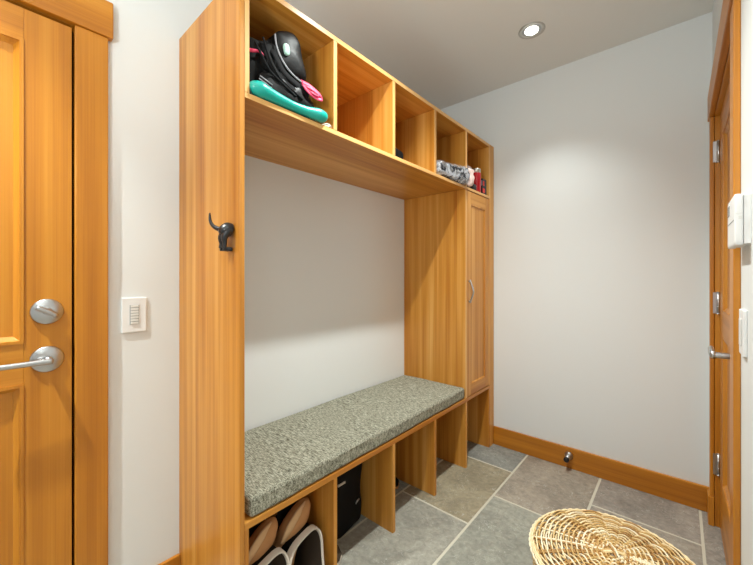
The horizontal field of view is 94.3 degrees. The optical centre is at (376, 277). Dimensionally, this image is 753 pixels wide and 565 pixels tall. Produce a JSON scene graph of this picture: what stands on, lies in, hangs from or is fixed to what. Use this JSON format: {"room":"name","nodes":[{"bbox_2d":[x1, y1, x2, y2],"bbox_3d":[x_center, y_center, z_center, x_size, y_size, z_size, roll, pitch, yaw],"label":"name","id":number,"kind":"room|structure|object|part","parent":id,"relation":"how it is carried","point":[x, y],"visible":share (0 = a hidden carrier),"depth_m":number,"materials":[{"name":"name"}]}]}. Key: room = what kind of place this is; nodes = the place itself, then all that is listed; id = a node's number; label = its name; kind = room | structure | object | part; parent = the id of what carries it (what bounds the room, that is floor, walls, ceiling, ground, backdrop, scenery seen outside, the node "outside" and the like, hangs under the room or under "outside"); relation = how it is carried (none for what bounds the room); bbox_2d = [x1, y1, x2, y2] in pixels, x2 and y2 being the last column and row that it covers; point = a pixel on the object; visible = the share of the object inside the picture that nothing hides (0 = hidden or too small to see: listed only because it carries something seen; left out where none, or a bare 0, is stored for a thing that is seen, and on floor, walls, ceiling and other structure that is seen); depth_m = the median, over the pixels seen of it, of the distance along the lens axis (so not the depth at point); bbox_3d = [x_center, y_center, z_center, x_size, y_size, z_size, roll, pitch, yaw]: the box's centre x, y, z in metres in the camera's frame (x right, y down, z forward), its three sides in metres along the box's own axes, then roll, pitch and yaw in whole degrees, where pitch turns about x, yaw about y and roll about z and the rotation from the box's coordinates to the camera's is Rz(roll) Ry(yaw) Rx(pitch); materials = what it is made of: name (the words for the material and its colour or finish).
{"room":"mudroom","nodes":[
{"label":"mudroom","id":0,"kind":"room"},
{"bbox_2d":[107,0,403,564],"bbox_3d":[-1.118,-0.078,1.077,0.120,2.550,4.762,0,0,41],"label":"wall","id":1,"kind":"structure","parent":0,"point":[324,257],"depth_m":1.37,"materials":[{"name":"white paint"}]},
{"bbox_2d":[0,0,71,564],"bbox_3d":[-1.237,0.192,0.815,0.103,1.993,0.802,0,0,41],"label":"door","id":2,"kind":"structure","parent":1,"relation":"in","point":[36,49],"depth_m":1.06,"materials":[{"name":"brown wood"}]},
{"bbox_3d":[-1.262,-0.257,0.836,0.018,0.916,0.592,0,0,41],"label":"panel","id":3,"kind":"part","parent":2,"relation":"part of","materials":[{"name":"brown wood"}]},
{"bbox_3d":[-1.262,0.638,0.836,0.018,0.646,0.592,0,0,41],"label":"panel","id":4,"kind":"part","parent":2,"relation":"part of","materials":[{"name":"brown wood"}]},
{"bbox_3d":[-1.260,-0.758,0.835,0.042,0.093,0.584,0,0,41],"label":"rail","id":5,"kind":"part","parent":2,"relation":"part of","materials":[{"name":"brown wood"}]},
{"bbox_3d":[-1.260,0.258,0.835,0.042,0.122,0.584,0,0,41],"label":"rail","id":6,"kind":"part","parent":2,"relation":"part of","materials":[{"name":"brown wood"}]},
{"bbox_3d":[-1.249,-0.257,0.826,0.021,0.908,0.584,0,0,41],"label":"panel moulding","id":7,"kind":"part","parent":2,"relation":"part of","materials":[{"name":"brown wood"}]},
{"bbox_3d":[-1.249,0.638,0.826,0.021,0.638,0.584,0,0,41],"label":"panel moulding","id":8,"kind":"part","parent":2,"relation":"part of","materials":[{"name":"brown wood"}]},
{"bbox_3d":[-1.038,0.252,1.006,0.052,0.023,0.160,0,0,41],"label":"lever","id":9,"kind":"part","parent":2,"relation":"part of","materials":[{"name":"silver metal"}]},
{"bbox_2d":[5,0,112,564],"bbox_3d":[-1.288,0.129,0.861,0.147,2.135,1.013,0,0,41],"label":"door frame","id":10,"kind":"structure","parent":1,"relation":"attached to","point":[90,21],"depth_m":1.15,"materials":[{"name":"brown wood"}]},
{"bbox_3d":[-0.950,0.191,1.163,0.020,2.012,0.087,0,0,41],"label":"casing leg","id":11,"kind":"part","parent":10,"relation":"part of","materials":[{"name":"brown wood"}]},
{"bbox_2d":[121,297,146,332],"bbox_3d":[-0.873,0.135,1.259,0.010,0.124,0.076,0,0,41],"label":"light switch","id":12,"kind":"object","parent":1,"relation":"attached to","point":[133,310],"visible":1,"depth_m":1.25,"materials":[{"name":"white plastic"}]},
{"bbox_3d":[-0.872,0.134,1.257,0.001,0.070,0.029,0,0,41],"label":"key frame","id":13,"kind":"part","parent":12,"relation":"part of","materials":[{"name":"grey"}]},
{"bbox_2d":[158,553,179,564],"bbox_3d":[-0.848,1.141,1.286,0.014,0.112,0.227,0,0,41],"label":"baseboard","id":14,"kind":"structure","parent":1,"relation":"attached to","point":[175,560],"depth_m":1.35,"materials":[{"name":"brown wood"}]},
{"bbox_2d":[284,0,713,109],"bbox_3d":[-0.455,-1.403,0.515,1.918,0.100,4.982,0,0,41],"label":"ceiling","id":15,"kind":"structure","parent":0,"point":[447,52],"depth_m":1.91,"materials":[{"name":"white paint"}]},
{"bbox_2d":[518,21,544,38],"bbox_3d":[0.850,-1.350,1.911,0.135,0.006,0.135,0,0,41],"label":"recessed light","id":16,"kind":"object","parent":15,"relation":"in","point":[531,30],"visible":1,"depth_m":1.90,"materials":[{"name":"silver metal"}]},
{"bbox_2d":[337,440,725,564],"bbox_3d":[-0.461,1.227,0.507,1.918,0.060,4.962,0,0,41],"label":"floor","id":17,"kind":"structure","parent":0,"point":[484,512],"depth_m":1.75,"materials":[{"name":"tile"}]},
{"bbox_2d":[249,517,289,564],"bbox_3d":[-0.410,1.034,1.227,0.232,0.303,0.177,0,0,41],"label":"slipper","id":18,"kind":"object","parent":17,"relation":"on","point":[262,551],"visible":0.68,"depth_m":1.24,"materials":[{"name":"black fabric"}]},
{"bbox_2d":[273,497,324,564],"bbox_3d":[-0.310,1.034,1.343,0.232,0.303,0.177,0,0,41],"label":"slipper","id":19,"kind":"object","parent":17,"relation":"on","point":[302,542],"visible":0.79,"depth_m":1.35,"materials":[{"name":"black fabric"}]},
{"bbox_2d":[179,0,493,564],"bbox_3d":[0.047,0.129,1.935,0.514,2.136,1.925,0,0,41],"label":"hall tree","id":20,"kind":"object","parent":17,"relation":"on","point":[449,224],"visible":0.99,"depth_m":1.37,"materials":[{"name":"brown wood"}]},
{"bbox_3d":[-0.592,0.129,1.225,0.478,2.136,0.016,0,0,41],"label":"panel","id":21,"kind":"part","parent":20,"relation":"part of","materials":[{"name":"brown wood"}]},
{"bbox_2d":[209,213,233,251],"bbox_3d":[-0.480,-0.141,1.079,0.074,0.120,0.042,0,0,-20],"label":"wall hook","id":22,"kind":"object","parent":20,"relation":"attached to","point":[225,230],"visible":1,"depth_m":1.07,"materials":[{"name":"black metal"}]},
{"bbox_2d":[249,31,322,120],"bbox_3d":[-0.443,-0.728,1.336,0.397,0.301,0.313,0,0,41],"label":"backpack","id":23,"kind":"object","parent":20,"relation":"on","point":[276,61],"visible":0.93,"depth_m":1.21,"materials":[{"name":"black fabric"}]},
{"bbox_3d":[-0.337,-0.705,1.183,0.156,0.130,0.021,0,0,-43],"label":"draw cord","id":24,"kind":"part","parent":23,"relation":"part of","materials":[{"name":"black fabric"}]},
{"bbox_3d":[-0.317,-0.720,1.206,0.156,0.159,0.021,0,0,-43],"label":"draw cord","id":25,"kind":"part","parent":23,"relation":"part of","materials":[{"name":"black fabric"}]},
{"bbox_2d":[249,80,327,122],"bbox_3d":[-0.293,-0.600,1.203,0.054,0.050,0.310,0,0,41],"label":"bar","id":26,"kind":"object","parent":20,"relation":"on","point":[261,90],"visible":1,"depth_m":1.17,"materials":[{"name":"teal plastic"}]},
{"bbox_2d":[245,375,463,516],"bbox_3d":[-0.097,0.724,1.793,0.476,0.072,1.452,0,0,41],"label":"bench cushion","id":27,"kind":"object","parent":20,"relation":"on","point":[284,456],"visible":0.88,"depth_m":1.56,"materials":[{"name":"fabric"}]},
{"bbox_2d":[245,92,489,199],"bbox_3d":[0.018,-0.565,1.929,0.478,0.017,1.844,0,0,41],"label":"shelf","id":28,"kind":"object","parent":20,"relation":"attached to","point":[275,134],"depth_m":1.60,"materials":[{"name":"brown wood"}]},
{"bbox_2d":[395,148,402,158],"bbox_3d":[0.084,-0.617,1.785,0.093,0.082,0.093,0,0,41],"label":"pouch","id":29,"kind":"object","parent":20,"relation":"on","point":[398,153],"visible":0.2,"depth_m":1.75,"materials":[{"name":"black fabric"}]},
{"bbox_2d":[436,161,474,186],"bbox_3d":[0.432,-0.627,2.101,0.380,0.125,0.145,0,0,-42],"label":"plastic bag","id":30,"kind":"object","parent":20,"relation":"in","point":[461,175],"visible":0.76,"depth_m":2.07,"materials":[{"name":"plastic"}]},
{"bbox_3d":[0.603,0.088,2.212,0.037,0.148,0.014,0,0,41],"label":"bow handle","id":31,"kind":"part","parent":20,"relation":"part of","materials":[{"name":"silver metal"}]},
{"bbox_2d":[473,168,480,191],"bbox_3d":[0.679,-0.655,2.370,0.059,0.163,0.059,0,0,41],"label":"bottle","id":32,"kind":"object","parent":20,"relation":"on","point":[477,171],"visible":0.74,"depth_m":2.34,"materials":[{"name":"red plastic"}]},
{"bbox_3d":[0.673,0.108,2.338,0.006,1.175,0.234,0,0,41],"label":"door panel","id":33,"kind":"part","parent":20,"relation":"part of","materials":[{"name":"brown wood"}]},
{"bbox_3d":[0.675,-0.513,2.337,0.018,0.075,0.226,0,0,41],"label":"rail","id":34,"kind":"part","parent":20,"relation":"part of","materials":[{"name":"brown wood"}]},
{"bbox_3d":[0.675,0.724,2.337,0.018,0.064,0.226,0,0,41],"label":"rail","id":35,"kind":"part","parent":20,"relation":"part of","materials":[{"name":"brown wood"}]},
{"bbox_3d":[0.675,0.108,2.337,0.016,1.167,0.226,0,0,41],"label":"panel moulding","id":36,"kind":"part","parent":20,"relation":"part of","materials":[{"name":"brown wood"}]},
{"bbox_2d":[481,178,485,194],"bbox_3d":[0.734,-0.627,2.433,0.041,0.108,0.067,0,0,41],"label":"carton","id":37,"kind":"object","parent":20,"relation":"on","point":[483,181],"visible":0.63,"depth_m":2.41,"materials":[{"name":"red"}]},
{"bbox_3d":[0.644,0.129,2.650,0.479,2.136,0.063,0,0,41],"label":"filler panel","id":38,"kind":"part","parent":20,"relation":"part of","materials":[{"name":"brown wood"}]},
{"bbox_2d":[337,545,341,564],"bbox_3d":[-0.257,1.156,1.536,0.260,0.082,0.098,0,0,41],"label":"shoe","id":39,"kind":"object","parent":17,"relation":"on","point":[339,556],"visible":0.07,"depth_m":1.47,"materials":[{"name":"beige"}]},
{"bbox_2d":[337,463,361,538],"bbox_3d":[-0.227,0.998,1.729,0.301,0.414,0.209,0,0,41],"label":"case","id":40,"kind":"object","parent":17,"relation":"on","point":[348,483],"visible":0.28,"depth_m":1.63,"materials":[{"name":"black plastic"}]},
{"bbox_2d":[395,476,398,488],"bbox_3d":[0.021,1.156,2.062,0.260,0.082,0.098,0,0,41],"label":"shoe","id":41,"kind":"object","parent":17,"relation":"on","point":[396,479],"visible":0.13,"depth_m":1.99,"materials":[{"name":"black fabric"}]},
{"bbox_2d":[529,508,695,564],"bbox_3d":[0.749,1.025,1.100,0.494,0.338,0.494,0,0,26],"label":"wicker basket","id":42,"kind":"object","parent":17,"relation":"on","point":[604,538],"visible":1,"depth_m":1.16,"materials":[{"name":"beige wicker"}]},
{"bbox_2d":[441,12,711,486],"bbox_3d":[1.138,-0.078,2.352,1.858,2.550,0.120,0,0,41],"label":"wall","id":43,"kind":"structure","parent":0,"point":[601,159],"depth_m":2.06,"materials":[{"name":"white paint"}]},
{"bbox_2d":[494,426,708,511],"bbox_3d":[1.274,1.133,2.143,1.135,0.128,0.016,0,0,41],"label":"baseboard","id":44,"kind":"structure","parent":43,"relation":"attached to","point":[688,493],"depth_m":2.05,"materials":[{"name":"brown wood"}]},
{"bbox_2d":[563,451,572,462],"bbox_3d":[1.183,1.117,2.160,0.048,0.048,0.078,0,0,41],"label":"doorstop","id":45,"kind":"object","parent":44,"relation":"attached to","point":[568,455],"visible":1,"depth_m":2.16,"materials":[{"name":"grey metal"}]},
{"bbox_3d":[1.188,1.117,2.167,0.048,0.048,0.060,0,0,41],"label":"post","id":46,"kind":"part","parent":45,"relation":"part of","materials":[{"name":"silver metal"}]},
{"bbox_2d":[712,0,752,564],"bbox_3d":[0.195,-0.078,-0.062,0.120,2.550,4.762,0,0,41],"label":"wall","id":47,"kind":"structure","parent":0,"point":[746,5],"depth_m":0.88,"materials":[{"name":"white paint"}]},
{"bbox_2d":[708,78,729,564],"bbox_3d":[1.343,0.208,1.353,0.117,1.958,0.880,0,0,41],"label":"door","id":48,"kind":"structure","parent":47,"relation":"in","point":[721,148],"depth_m":1.56,"materials":[{"name":"brown wood"}]},
{"bbox_3d":[1.107,0.241,1.116,0.070,0.024,0.124,0,0,41],"label":"lever","id":49,"kind":"part","parent":48,"relation":"part of","materials":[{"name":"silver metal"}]},
{"bbox_3d":[1.369,-0.712,1.324,0.040,0.118,0.620,0,0,41],"label":"rail","id":50,"kind":"part","parent":48,"relation":"part of","materials":[{"name":"brown wood"}]},
{"bbox_3d":[1.369,0.212,1.324,0.040,0.110,0.620,0,0,41],"label":"rail","id":51,"kind":"part","parent":48,"relation":"part of","materials":[{"name":"brown wood"}]},
{"bbox_3d":[1.369,1.064,1.324,0.040,0.245,0.620,0,0,41],"label":"rail","id":52,"kind":"part","parent":48,"relation":"part of","materials":[{"name":"brown wood"}]},
{"bbox_3d":[1.361,-0.248,1.331,0.016,0.810,0.620,0,0,41],"label":"panel moulding","id":53,"kind":"part","parent":48,"relation":"part of","materials":[{"name":"brown wood"}]},
{"bbox_3d":[1.361,0.604,1.331,0.016,0.675,0.620,0,0,41],"label":"panel moulding","id":54,"kind":"part","parent":48,"relation":"part of","materials":[{"name":"brown wood"}]},
{"bbox_3d":[1.371,-0.248,1.322,0.016,0.818,0.628,0,0,41],"label":"panel","id":55,"kind":"part","parent":48,"relation":"part of","materials":[{"name":"brown wood"}]},
{"bbox_3d":[1.371,0.604,1.322,0.016,0.683,0.628,0,0,41],"label":"panel","id":56,"kind":"part","parent":48,"relation":"part of","materials":[{"name":"brown wood"}]},
{"bbox_2d":[707,0,740,564],"bbox_3d":[1.368,0.150,1.307,0.142,2.094,1.043,0,0,41],"label":"door frame","id":57,"kind":"structure","parent":47,"relation":"attached to","point":[727,56],"depth_m":1.20,"materials":[{"name":"brown wood"}]},
{"bbox_3d":[1.639,0.140,1.707,0.015,1.831,0.063,0,0,41],"label":"casing leg","id":58,"kind":"part","parent":57,"relation":"part of","materials":[{"name":"brown wood"}]},
{"bbox_3d":[1.020,0.211,0.992,0.015,1.972,0.086,0,0,41],"label":"casing leg","id":59,"kind":"part","parent":57,"relation":"part of","materials":[{"name":"brown wood"}]},
{"bbox_2d":[727,194,750,248],"bbox_3d":[0.919,-0.139,0.887,0.029,0.123,0.162,0,0,41],"label":"thermostat","id":60,"kind":"object","parent":47,"relation":"attached to","point":[739,207],"visible":1,"depth_m":0.83,"materials":[{"name":"white plastic"}]},
{"bbox_2d":[739,309,746,356],"bbox_3d":[0.940,0.141,0.896,0.010,0.116,0.076,0,0,41],"label":"light switch","id":61,"kind":"object","parent":47,"relation":"attached to","point":[742,313],"visible":1,"depth_m":0.88,"materials":[{"name":"white plastic"}]}
]}

